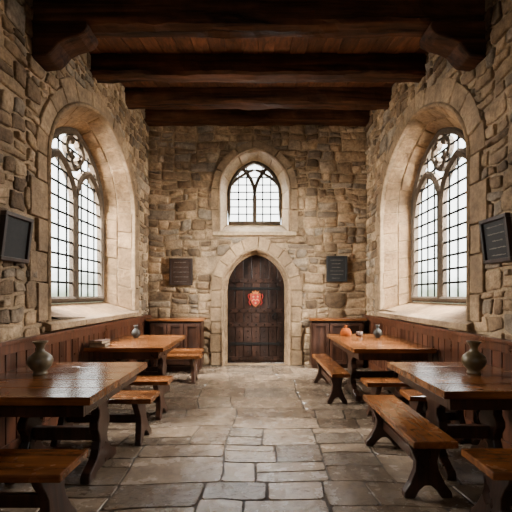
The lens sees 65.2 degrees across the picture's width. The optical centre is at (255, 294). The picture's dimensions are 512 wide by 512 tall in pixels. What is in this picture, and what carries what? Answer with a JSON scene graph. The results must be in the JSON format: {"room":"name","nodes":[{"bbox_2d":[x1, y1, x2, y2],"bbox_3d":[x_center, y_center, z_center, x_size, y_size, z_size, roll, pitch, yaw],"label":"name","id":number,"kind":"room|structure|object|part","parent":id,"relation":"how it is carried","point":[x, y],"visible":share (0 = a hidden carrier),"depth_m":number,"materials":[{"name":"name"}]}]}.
{"room":"historic interior","nodes":[
{"label":"historic interior","id":0,"kind":"room"},
{"bbox_2d":[0,0,149,341],"bbox_3d":[-2.228,-1.315,3.353,0.067,5.650,10.000,0,0,0],"label":"wall","id":1,"kind":"structure","parent":0,"point":[25,85],"depth_m":3.91,"materials":[{"name":"stone"}]},
{"bbox_2d":[0,210,33,262],"bbox_3d":[-2.162,-0.510,3.600,0.099,0.420,0.420,0,0,0],"label":"framed plaque","id":2,"kind":"object","parent":1,"relation":"attached to","point":[16,230],"visible":1,"depth_m":3.58,"materials":[{"name":"brown wood"}]},
{"bbox_3d":[-2.169,-0.510,3.600,0.057,0.350,0.350,0,0,0],"label":"panel","id":3,"kind":"part","parent":2,"relation":"part of","materials":[{"name":"black stone"}]},
{"bbox_2d":[0,314,151,448],"bbox_3d":[-2.206,0.932,3.365,0.088,1.055,9.930,0,0,0],"label":"wainscoting","id":4,"kind":"structure","parent":1,"relation":"attached to","point":[68,345],"depth_m":4.42,"materials":[{"name":"brown wood"}]},
{"bbox_2d":[27,77,139,321],"bbox_3d":[-2.499,-1.273,5.774,0.622,3.106,3.698,0,0,0],"label":"window","id":5,"kind":"structure","parent":1,"relation":"in","point":[74,111],"depth_m":6.08,"materials":[{"name":"stone"}]},
{"bbox_2d":[42,310,139,331],"bbox_3d":[-2.200,0.334,5.800,0.100,0.111,3.192,0,0,0],"label":"trim","id":6,"kind":"structure","parent":1,"relation":"attached to","point":[85,320],"depth_m":5.10,"materials":[{"name":"stone"}]},
{"bbox_2d":[0,365,511,511],"bbox_3d":[0.030,1.510,3.526,4.660,0.100,10.407,0,0,0],"label":"floor","id":7,"kind":"structure","parent":0,"point":[238,438],"depth_m":3.60,"materials":[{"name":"grey stone"}]},
{"bbox_2d":[0,449,87,511],"bbox_3d":[-1.625,1.235,2.440,1.050,0.450,0.424,0,0,0],"label":"bench","id":8,"kind":"object","parent":7,"relation":"on","point":[47,470],"visible":1,"depth_m":2.42,"materials":[{"name":"brown wood"}]},
{"bbox_3d":[-1.625,1.035,2.440,1.050,0.050,0.380,0,0,0],"label":"seat","id":9,"kind":"part","parent":8,"relation":"part of","materials":[{"name":"brown wood"}]},
{"bbox_3d":[-1.235,1.260,2.440,0.108,0.400,0.424,0,0,0],"label":"leg","id":10,"kind":"part","parent":8,"relation":"part of","materials":[{"name":"brown wood"}]},
{"bbox_2d":[0,362,146,483],"bbox_3d":[-1.613,1.060,3.260,1.085,0.800,1.360,0,0,0],"label":"dining table","id":11,"kind":"object","parent":7,"relation":"on","point":[69,389],"visible":0.89,"depth_m":3.21,"materials":[{"name":"brown wood"}]},
{"bbox_3d":[-1.905,1.113,3.380,0.076,0.695,0.720,0,0,0],"label":"leg","id":12,"kind":"part","parent":11,"relation":"part of","materials":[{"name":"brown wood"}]},
{"bbox_2d":[27,340,53,375],"bbox_3d":[-1.790,0.522,3.320,0.200,0.276,0.200,0,0,0],"label":"vase","id":13,"kind":"object","parent":11,"relation":"on","point":[40,361],"visible":1,"depth_m":3.27,"materials":[{"name":"ceramic"}]},
{"bbox_3d":[-1.320,1.113,3.380,0.076,0.695,0.720,0,0,0],"label":"leg","id":14,"kind":"part","parent":11,"relation":"part of","materials":[{"name":"brown wood"}]},
{"bbox_2d":[50,390,159,445],"bbox_3d":[-1.550,1.235,4.060,1.060,0.450,0.402,0,0,0],"label":"bench","id":15,"kind":"object","parent":7,"relation":"on","point":[138,399],"visible":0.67,"depth_m":4.02,"materials":[{"name":"brown wood"}]},
{"bbox_3d":[-1.935,1.260,4.060,0.108,0.400,0.402,0,0,0],"label":"leg","id":16,"kind":"part","parent":15,"relation":"part of","materials":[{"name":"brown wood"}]},
{"bbox_3d":[-1.550,1.035,4.060,1.060,0.050,0.360,0,0,0],"label":"seat","id":17,"kind":"part","parent":15,"relation":"part of","materials":[{"name":"brown wood"}]},
{"bbox_3d":[-1.165,1.260,4.060,0.108,0.400,0.402,0,0,0],"label":"leg","id":18,"kind":"part","parent":15,"relation":"part of","materials":[{"name":"brown wood"}]},
{"bbox_2d":[84,335,185,393],"bbox_3d":[-1.657,1.060,5.800,0.995,0.800,1.600,0,0,0],"label":"dining table","id":19,"kind":"object","parent":7,"relation":"on","point":[122,348],"visible":0.7,"depth_m":5.33,"materials":[{"name":"brown wood"}]},
{"bbox_2d":[89,342,109,347],"bbox_3d":[-2.010,0.637,5.150,0.200,0.045,0.240,0,0,-6],"label":"book","id":20,"kind":"object","parent":19,"relation":"on","point":[108,343],"visible":0.77,"depth_m":5.04,"materials":[{"name":"paper"}]},
{"bbox_2d":[89,339,110,343],"bbox_3d":[-2.010,0.598,5.150,0.180,0.035,0.220,0,0,7],"label":"book","id":21,"kind":"object","parent":20,"relation":"on","point":[96,341],"visible":1,"depth_m":5.09,"materials":[{"name":"beige paper"}]},
{"bbox_3d":[-1.955,1.113,5.800,0.076,0.695,0.720,0,0,0],"label":"leg","id":22,"kind":"part","parent":19,"relation":"part of","materials":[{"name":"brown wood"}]},
{"bbox_2d":[131,325,140,338],"bbox_3d":[-1.830,0.560,6.100,0.140,0.200,0.140,0,0,0],"label":"vase","id":23,"kind":"object","parent":19,"relation":"on","point":[135,332],"visible":0.98,"depth_m":6.06,"materials":[{"name":"grey ceramic"}]},
{"bbox_3d":[-1.360,1.113,5.800,0.076,0.695,0.720,0,0,0],"label":"leg","id":24,"kind":"part","parent":19,"relation":"part of","materials":[{"name":"brown wood"}]},
{"bbox_2d":[129,376,173,419],"bbox_3d":[-1.530,1.235,4.850,1.000,0.450,0.380,0,0,0],"label":"bench","id":25,"kind":"object","parent":7,"relation":"on","point":[157,382],"visible":0.4,"depth_m":4.75,"materials":[{"name":"brown wood"}]},
{"bbox_3d":[-1.530,1.035,4.850,1.000,0.050,0.340,0,0,0],"label":"seat","id":26,"kind":"part","parent":25,"relation":"part of","materials":[{"name":"brown wood"}]},
{"bbox_3d":[-1.165,1.260,4.850,0.108,0.400,0.380,0,0,0],"label":"leg","id":27,"kind":"part","parent":25,"relation":"part of","materials":[{"name":"brown wood"}]},
{"bbox_2d":[142,353,202,383],"bbox_3d":[-1.470,1.235,6.750,1.100,0.450,0.380,0,0,0],"label":"bench","id":28,"kind":"object","parent":7,"relation":"on","point":[191,356],"visible":0.61,"depth_m":6.73,"materials":[{"name":"brown wood"}]},
{"bbox_3d":[-1.885,1.260,6.750,0.108,0.400,0.380,0,0,0],"label":"leg","id":29,"kind":"part","parent":28,"relation":"part of","materials":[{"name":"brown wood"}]},
{"bbox_3d":[-1.470,1.035,6.750,1.100,0.050,0.340,0,0,0],"label":"seat","id":30,"kind":"part","parent":28,"relation":"part of","materials":[{"name":"brown wood"}]},
{"bbox_3d":[-1.055,1.260,6.750,0.108,0.400,0.380,0,0,0],"label":"leg","id":31,"kind":"part","parent":28,"relation":"part of","materials":[{"name":"brown wood"}]},
{"bbox_2d":[146,317,205,368],"bbox_3d":[-1.575,0.960,7.990,1.110,1.000,0.480,0,0,0],"label":"base cabinet","id":32,"kind":"object","parent":7,"relation":"on","point":[192,327],"visible":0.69,"depth_m":7.83,"materials":[{"name":"brown wood"}]},
{"bbox_3d":[-1.898,0.960,7.810,0.307,0.800,0.040,0,0,0],"label":"door panel","id":33,"kind":"part","parent":32,"relation":"part of","materials":[{"name":"brown wood"}]},
{"bbox_3d":[-1.575,0.960,7.810,0.307,0.800,0.040,0,0,0],"label":"door panel","id":34,"kind":"part","parent":32,"relation":"part of","materials":[{"name":"brown wood"}]},
{"bbox_3d":[-1.252,0.960,7.810,0.307,0.800,0.040,0,0,0],"label":"door panel","id":35,"kind":"part","parent":32,"relation":"part of","materials":[{"name":"brown wood"}]},
{"bbox_2d":[153,348,203,374],"bbox_3d":[-1.490,1.235,7.450,1.000,0.450,0.290,0,0,0],"label":"bench","id":36,"kind":"object","parent":7,"relation":"on","point":[175,350],"visible":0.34,"depth_m":7.41,"materials":[{"name":"brown wood"}]},
{"bbox_3d":[-1.855,1.260,7.450,0.108,0.400,0.290,0,0,0],"label":"leg","id":37,"kind":"part","parent":36,"relation":"part of","materials":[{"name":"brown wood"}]},
{"bbox_3d":[-1.490,1.035,7.450,1.000,0.050,0.260,0,0,0],"label":"seat","id":38,"kind":"part","parent":36,"relation":"part of","materials":[{"name":"brown wood"}]},
{"bbox_3d":[-1.125,1.260,7.450,0.108,0.400,0.290,0,0,0],"label":"leg","id":39,"kind":"part","parent":36,"relation":"part of","materials":[{"name":"brown wood"}]},
{"bbox_2d":[313,354,349,403],"bbox_3d":[1.090,1.235,6.000,0.268,0.450,1.750,0,0,0],"label":"bench","id":40,"kind":"object","parent":7,"relation":"on","point":[329,370],"visible":1,"depth_m":5.42,"materials":[{"name":"brown wood"}]},
{"bbox_3d":[1.090,1.260,6.600,0.268,0.400,0.108,0,0,0],"label":"leg","id":41,"kind":"part","parent":40,"relation":"part of","materials":[{"name":"brown wood"}]},
{"bbox_3d":[1.090,1.035,6.000,0.240,0.050,1.750,0,0,0],"label":"seat","id":42,"kind":"part","parent":40,"relation":"part of","materials":[{"name":"brown wood"}]},
{"bbox_3d":[1.090,1.260,5.400,0.268,0.400,0.108,0,0,0],"label":"leg","id":43,"kind":"part","parent":40,"relation":"part of","materials":[{"name":"brown wood"}]},
{"bbox_2d":[307,317,366,367],"bbox_3d":[1.620,0.960,8.050,1.140,1.000,0.360,0,0,0],"label":"base cabinet","id":44,"kind":"object","parent":7,"relation":"on","point":[319,327],"visible":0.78,"depth_m":7.94,"materials":[{"name":"brown wood"}]},
{"bbox_3d":[1.287,0.960,7.930,0.317,0.800,0.040,0,0,0],"label":"door panel","id":45,"kind":"part","parent":44,"relation":"part of","materials":[{"name":"brown wood"}]},
{"bbox_3d":[1.620,0.960,7.930,0.317,0.800,0.040,0,0,0],"label":"door panel","id":46,"kind":"part","parent":44,"relation":"part of","materials":[{"name":"brown wood"}]},
{"bbox_3d":[1.953,0.960,7.930,0.317,0.800,0.040,0,0,0],"label":"door panel","id":47,"kind":"part","parent":44,"relation":"part of","materials":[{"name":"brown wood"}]},
{"bbox_2d":[327,334,436,401],"bbox_3d":[1.708,1.060,5.825,1.015,0.800,1.850,0,0,0],"label":"dining table","id":48,"kind":"object","parent":7,"relation":"on","point":[365,347],"visible":0.81,"depth_m":5.53,"materials":[{"name":"brown wood"}]},
{"bbox_2d":[340,325,350,335],"bbox_3d":[1.450,0.573,6.450,0.176,0.175,0.176,0,0,0],"label":"lidded pot","id":49,"kind":"object","parent":48,"relation":"on","point":[345,331],"visible":0.99,"depth_m":6.39,"materials":[{"name":"ceramic"}]},
{"bbox_3d":[1.450,0.610,6.450,0.176,0.100,0.176,0,0,0],"label":"pot","id":50,"kind":"part","parent":49,"relation":"part of","materials":[{"name":"ceramic"}]},
{"bbox_3d":[1.400,1.113,5.825,0.076,0.695,0.720,0,0,0],"label":"leg","id":51,"kind":"part","parent":48,"relation":"part of","materials":[{"name":"brown wood"}]},
{"bbox_2d":[356,331,362,335],"bbox_3d":[1.670,0.625,6.450,0.110,0.070,0.110,0,0,0],"label":"cup","id":52,"kind":"object","parent":48,"relation":"on","point":[358,333],"visible":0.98,"depth_m":6.41,"materials":[{"name":"beige ceramic"}]},
{"bbox_2d":[373,325,381,337],"bbox_3d":[1.870,0.560,6.150,0.140,0.200,0.140,0,0,0],"label":"vase","id":53,"kind":"object","parent":48,"relation":"on","point":[377,332],"visible":0.98,"depth_m":6.11,"materials":[{"name":"grey ceramic"}]},
{"bbox_3d":[2.015,1.113,5.825,0.076,0.695,0.720,0,0,0],"label":"leg","id":54,"kind":"part","parent":48,"relation":"part of","materials":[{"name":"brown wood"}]},
{"bbox_2d":[361,378,427,421],"bbox_3d":[1.700,1.235,4.750,0.840,0.450,0.335,0,0,0],"label":"bench","id":55,"kind":"object","parent":7,"relation":"on","point":[376,384],"visible":0.36,"depth_m":4.67,"materials":[{"name":"brown wood"}]},
{"bbox_3d":[1.405,1.260,4.750,0.108,0.400,0.335,0,0,0],"label":"leg","id":56,"kind":"part","parent":55,"relation":"part of","materials":[{"name":"brown wood"}]},
{"bbox_3d":[1.700,1.035,4.750,0.840,0.050,0.300,0,0,0],"label":"seat","id":57,"kind":"part","parent":55,"relation":"part of","materials":[{"name":"brown wood"}]},
{"bbox_3d":[1.995,1.260,4.750,0.108,0.400,0.335,0,0,0],"label":"leg","id":58,"kind":"part","parent":55,"relation":"part of","materials":[{"name":"brown wood"}]},
{"bbox_2d":[363,395,457,497],"bbox_3d":[1.240,1.235,3.400,0.346,0.450,1.300,0,0,0],"label":"bench","id":59,"kind":"object","parent":7,"relation":"on","point":[419,438],"visible":1,"depth_m":2.96,"materials":[{"name":"brown wood"}]},
{"bbox_3d":[1.240,1.260,3.875,0.346,0.400,0.108,0,0,0],"label":"leg","id":60,"kind":"part","parent":59,"relation":"part of","materials":[{"name":"brown wood"}]},
{"bbox_3d":[1.240,1.035,3.400,0.310,0.050,1.300,0,0,0],"label":"seat","id":61,"kind":"part","parent":59,"relation":"part of","materials":[{"name":"brown wood"}]},
{"bbox_3d":[1.240,1.260,2.925,0.346,0.400,0.108,0,0,0],"label":"leg","id":62,"kind":"part","parent":59,"relation":"part of","materials":[{"name":"brown wood"}]},
{"bbox_2d":[399,390,471,441],"bbox_3d":[1.860,1.235,4.130,0.660,0.450,0.335,0,0,0],"label":"bench","id":63,"kind":"object","parent":7,"relation":"on","point":[416,399],"visible":0.4,"depth_m":4.06,"materials":[{"name":"brown wood"}]},
{"bbox_3d":[1.860,1.035,4.130,0.660,0.050,0.300,0,0,0],"label":"seat","id":64,"kind":"part","parent":63,"relation":"part of","materials":[{"name":"brown wood"}]},
{"bbox_3d":[1.635,1.260,4.130,0.108,0.400,0.335,0,0,0],"label":"leg","id":65,"kind":"part","parent":63,"relation":"part of","materials":[{"name":"brown wood"}]},
{"bbox_3d":[2.085,1.260,4.130,0.108,0.400,0.335,0,0,0],"label":"leg","id":66,"kind":"part","parent":63,"relation":"part of","materials":[{"name":"brown wood"}]},
{"bbox_2d":[387,362,511,479],"bbox_3d":[1.752,1.060,3.340,0.925,0.800,1.200,0,0,0],"label":"dining table","id":67,"kind":"object","parent":7,"relation":"on","point":[448,385],"visible":0.76,"depth_m":3.29,"materials":[{"name":"brown wood"}]},
{"bbox_3d":[1.540,1.113,3.420,0.076,0.695,0.720,0,0,0],"label":"leg","id":68,"kind":"part","parent":67,"relation":"part of","materials":[{"name":"brown wood"}]},
{"bbox_2d":[461,341,486,374],"bbox_3d":[1.830,0.525,3.360,0.196,0.270,0.196,0,0,0],"label":"vase","id":69,"kind":"object","parent":67,"relation":"on","point":[474,361],"visible":1,"depth_m":3.31,"materials":[{"name":"brown ceramic"}]},
{"bbox_3d":[2.015,1.113,3.420,0.076,0.695,0.720,0,0,0],"label":"leg","id":70,"kind":"part","parent":67,"relation":"part of","materials":[{"name":"brown wood"}]},
{"bbox_2d":[461,448,511,511],"bbox_3d":[1.770,1.235,2.460,0.840,0.450,0.402,0,0,0],"label":"bench","id":71,"kind":"object","parent":7,"relation":"on","point":[495,464],"visible":1,"depth_m":2.44,"materials":[{"name":"brown wood"}]},
{"bbox_3d":[1.770,1.035,2.460,0.840,0.050,0.360,0,0,0],"label":"seat","id":72,"kind":"part","parent":71,"relation":"part of","materials":[{"name":"brown wood"}]},
{"bbox_3d":[1.475,1.260,2.460,0.108,0.400,0.402,0,0,0],"label":"leg","id":73,"kind":"part","parent":71,"relation":"part of","materials":[{"name":"brown wood"}]},
{"bbox_2d":[147,125,366,364],"bbox_3d":[0.030,-1.315,8.308,4.760,5.650,0.068,0,0,0],"label":"wall","id":74,"kind":"structure","parent":0,"point":[328,163],"depth_m":8.31,"materials":[{"name":"stone"}]},
{"bbox_2d":[169,258,192,284],"bbox_3d":[-1.550,-0.480,8.267,0.480,0.560,0.050,0,0,0],"label":"framed plaque","id":75,"kind":"object","parent":74,"relation":"attached to","point":[180,269],"visible":1,"depth_m":8.27,"materials":[{"name":"brown wood"}]},
{"bbox_2d":[211,140,297,231],"bbox_3d":[-0.031,-2.263,8.531,1.802,1.906,0.557,0,0,0],"label":"window","id":76,"kind":"structure","parent":74,"relation":"in","point":[261,154],"depth_m":8.47,"materials":[{"name":"stone"}]},
{"bbox_2d":[213,231,295,235],"bbox_3d":[-0.030,-1.272,8.315,1.720,0.085,0.130,0,0,0],"label":"trim","id":77,"kind":"structure","parent":74,"relation":"attached to","point":[215,233],"depth_m":8.25,"materials":[{"name":"stone"}]},
{"bbox_2d":[210,237,301,365],"bbox_3d":[0.006,0.121,8.438,1.912,2.677,0.365,0,0,0],"label":"door","id":78,"kind":"structure","parent":74,"relation":"in","point":[256,323],"depth_m":8.54,"materials":[{"name":"wood"}]},
{"bbox_3d":[0.000,0.239,8.303,1.445,2.442,0.095,0,0,0],"label":"roll moulding","id":79,"kind":"part","parent":78,"relation":"part of","materials":[{"name":"stone"}]},
{"bbox_3d":[0.000,-0.305,8.549,1.140,0.090,0.026,0,0,0],"label":"rail","id":80,"kind":"part","parent":78,"relation":"part of","materials":[{"name":"brown wood"}]},
{"bbox_3d":[0.000,0.335,8.549,1.140,0.090,0.026,0,0,0],"label":"rail","id":81,"kind":"part","parent":78,"relation":"part of","materials":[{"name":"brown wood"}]},
{"bbox_3d":[0.000,0.635,8.549,1.140,0.090,0.026,0,0,0],"label":"rail","id":82,"kind":"part","parent":78,"relation":"part of","materials":[{"name":"brown wood"}]},
{"bbox_3d":[0.000,1.355,8.549,1.140,0.090,0.026,0,0,0],"label":"rail","id":83,"kind":"part","parent":78,"relation":"part of","materials":[{"name":"brown wood"}]},
{"bbox_3d":[0.000,0.270,8.520,1.340,2.380,0.140,0,0,0],"label":"moulding","id":84,"kind":"part","parent":78,"relation":"part of","materials":[{"name":"stone"}]},
{"bbox_2d":[326,256,346,281],"bbox_3d":[1.670,-0.540,8.267,0.430,0.530,0.050,0,0,0],"label":"framed plaque","id":85,"kind":"object","parent":74,"relation":"attached to","point":[336,266],"visible":1,"depth_m":8.27,"materials":[{"name":"black stone"}]},
{"bbox_2d":[90,36,426,87],"bbox_3d":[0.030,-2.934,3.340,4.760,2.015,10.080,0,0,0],"label":"ceiling","id":86,"kind":"structure","parent":0,"point":[247,44],"depth_m":5.24,"materials":[{"name":"brown wood"}]},
{"bbox_2d":[144,108,369,126],"bbox_3d":[0.030,-3.645,8.165,4.560,0.342,0.314,0,0,0],"label":"ceiling beam","id":87,"kind":"structure","parent":86,"relation":"attached to","point":[323,116],"depth_m":8.03,"materials":[{"name":"brown wood"}]},
{"bbox_2d":[89,52,425,84],"bbox_3d":[0.030,-3.141,5.535,4.560,0.350,0.333,0,0,0],"label":"ceiling beam","id":88,"kind":"structure","parent":86,"relation":"attached to","point":[163,68],"depth_m":5.41,"materials":[{"name":"brown wood"}]},
{"bbox_2d":[124,86,391,110],"bbox_3d":[0.030,-3.402,6.915,4.560,0.352,0.318,0,0,0],"label":"ceiling beam","id":89,"kind":"structure","parent":86,"relation":"attached to","point":[207,98],"depth_m":6.78,"materials":[{"name":"brown wood"}]},
{"bbox_2d":[31,0,486,71],"bbox_3d":[0.030,-2.716,4.131,4.560,0.668,0.318,0,0,0],"label":"ceiling beam","id":90,"kind":"structure","parent":86,"relation":"attached to","point":[63,30],"depth_m":4.01,"materials":[{"name":"brown wood"}]},
{"bbox_2d":[365,0,511,339],"bbox_3d":[2.288,-1.315,3.372,0.069,5.650,10.045,0,0,0],"label":"wall","id":91,"kind":"structure","parent":0,"point":[490,82],"depth_m":3.93,"materials":[{"name":"stone"}]},
{"bbox_2d":[376,310,474,331],"bbox_3d":[2.260,0.334,5.800,0.100,0.111,3.192,0,0,0],"label":"trim","id":92,"kind":"structure","parent":91,"relation":"attached to","point":[464,325],"depth_m":5.04,"materials":[{"name":"stone"}]},
{"bbox_2d":[375,77,490,321],"bbox_3d":[2.559,-1.288,5.785,0.622,3.135,3.701,0,0,0],"label":"window","id":93,"kind":"structure","parent":91,"relation":"in","point":[441,110],"depth_m":6.05,"materials":[{"name":"stone"}]},
{"bbox_2d":[363,315,511,447],"bbox_3d":[2.266,0.932,3.365,0.088,1.055,9.930,0,0,0],"label":"wainscoting","id":94,"kind":"structure","parent":91,"relation":"attached to","point":[450,345],"depth_m":4.68,"materials":[{"name":"brown wood"}]},
{"bbox_2d":[479,213,511,263],"bbox_3d":[2.222,-0.510,3.700,0.099,0.420,0.420,0,0,0],"label":"framed plaque","id":95,"kind":"object","parent":91,"relation":"attached to","point":[495,231],"visible":1,"depth_m":3.68,"materials":[{"name":"brown wood"}]},
{"bbox_3d":[2.229,-0.510,3.700,0.057,0.350,0.350,0,0,0],"label":"panel","id":96,"kind":"part","parent":95,"relation":"part of","materials":[{"name":"black stone"}]}
]}

